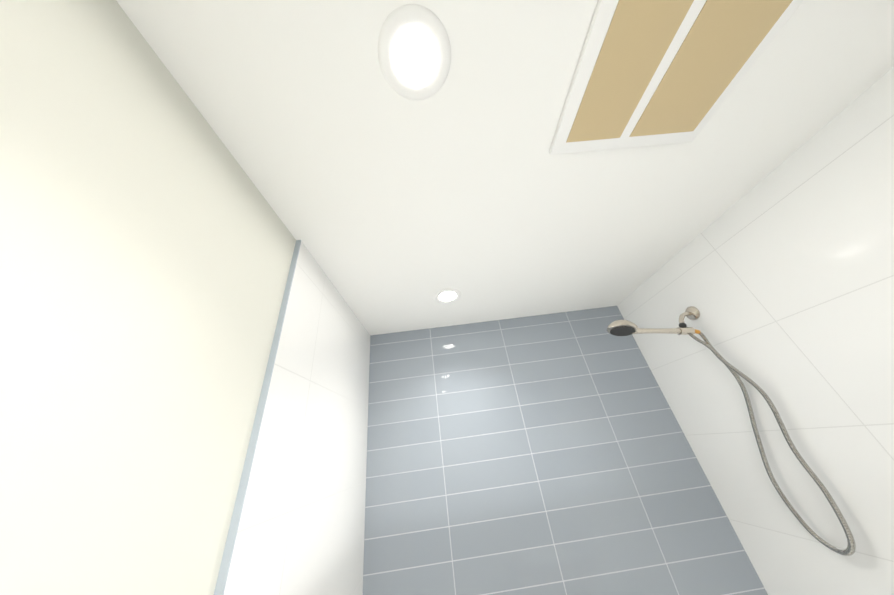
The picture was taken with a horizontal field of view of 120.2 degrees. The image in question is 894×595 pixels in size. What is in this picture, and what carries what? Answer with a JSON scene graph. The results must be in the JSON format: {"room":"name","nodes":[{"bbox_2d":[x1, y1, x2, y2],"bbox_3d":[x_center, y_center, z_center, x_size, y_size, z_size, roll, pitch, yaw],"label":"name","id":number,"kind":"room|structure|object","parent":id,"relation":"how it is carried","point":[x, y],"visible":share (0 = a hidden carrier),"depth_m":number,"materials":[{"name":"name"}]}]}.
{"room":"bathroom","nodes":[
{"label":"bathroom","id":0,"kind":"room"},
{"bbox_2d":[0,0,295,594],"bbox_3d":[-0.387,0.594,-0.197,0.100,2.353,2.530,-7,-30,-3],"label":"wall","id":1,"kind":"structure","parent":0,"point":[147,242],"depth_m":0.34,"materials":[{"name":"white paint"}]},
{"bbox_2d":[214,240,300,594],"bbox_3d":[-0.321,0.827,0.214,0.014,2.353,0.003,-7,-30,-3],"label":"tile trim","id":2,"kind":"object","parent":1,"relation":"attached to","point":[230,543],"visible":1,"depth_m":0.52,"materials":[{"name":"grey metal"}]},
{"bbox_2d":[224,241,369,594],"bbox_3d":[-0.315,1.027,0.556,0.014,2.353,0.790,-7,-30,-3],"label":"wall tiles","id":3,"kind":"structure","parent":1,"relation":"attached to","point":[301,529],"depth_m":0.74,"materials":[{"name":"white tile"}]},
{"bbox_2d":[116,0,893,334],"bbox_3d":[0.258,-0.521,0.500,1.700,0.100,2.630,-7,-30,-3],"label":"ceiling","id":4,"kind":"structure","parent":0,"point":[392,208],"depth_m":0.63,"materials":[{"name":"white paint"}]},
{"bbox_2d":[378,4,450,99],"bbox_3d":[-0.058,-0.434,0.467,0.132,0.005,0.132,-7,-30,-3],"label":"recessed light","id":5,"kind":"object","parent":4,"relation":"in","point":[414,60],"visible":1,"depth_m":0.46,"materials":[{"name":"white plastic"}]},
{"bbox_2d":[434,289,460,303],"bbox_3d":[0.003,-0.004,1.211,0.132,0.005,0.132,-7,-30,-3],"label":"recessed light","id":6,"kind":"object","parent":4,"relation":"in","point":[449,296],"visible":1,"depth_m":1.21,"materials":[{"name":"white plastic"}]},
{"bbox_2d":[549,0,802,154],"bbox_3d":[0.445,-0.470,0.516,0.380,0.016,0.335,-7,-30,-3],"label":"ceiling vent","id":7,"kind":"object","parent":4,"relation":"in","point":[653,72],"visible":1,"depth_m":0.51,"materials":[{"name":"white plastic"}]},
{"bbox_2d":[363,306,767,594],"bbox_3d":[0.431,1.167,0.974,1.700,2.353,0.100,-7,-30,-3],"label":"wall","id":8,"kind":"structure","parent":0,"point":[549,454],"depth_m":1.14,"materials":[{"name":"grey tile"}]},
{"bbox_2d":[617,67,893,594],"bbox_3d":[1.201,0.411,-0.124,0.100,2.353,2.530,-7,-30,-3],"label":"wall","id":9,"kind":"structure","parent":0,"point":[780,277],"depth_m":0.79,"materials":[{"name":"white tile"}]},
{"bbox_2d":[607,306,855,555],"bbox_3d":[0.908,0.402,0.908,0.384,0.791,0.163,-7,-30,-3],"label":"shower","id":10,"kind":"object","parent":9,"relation":"attached to","point":[621,327],"visible":1,"depth_m":0.89,"materials":[{"name":"silver metal"}]}
]}

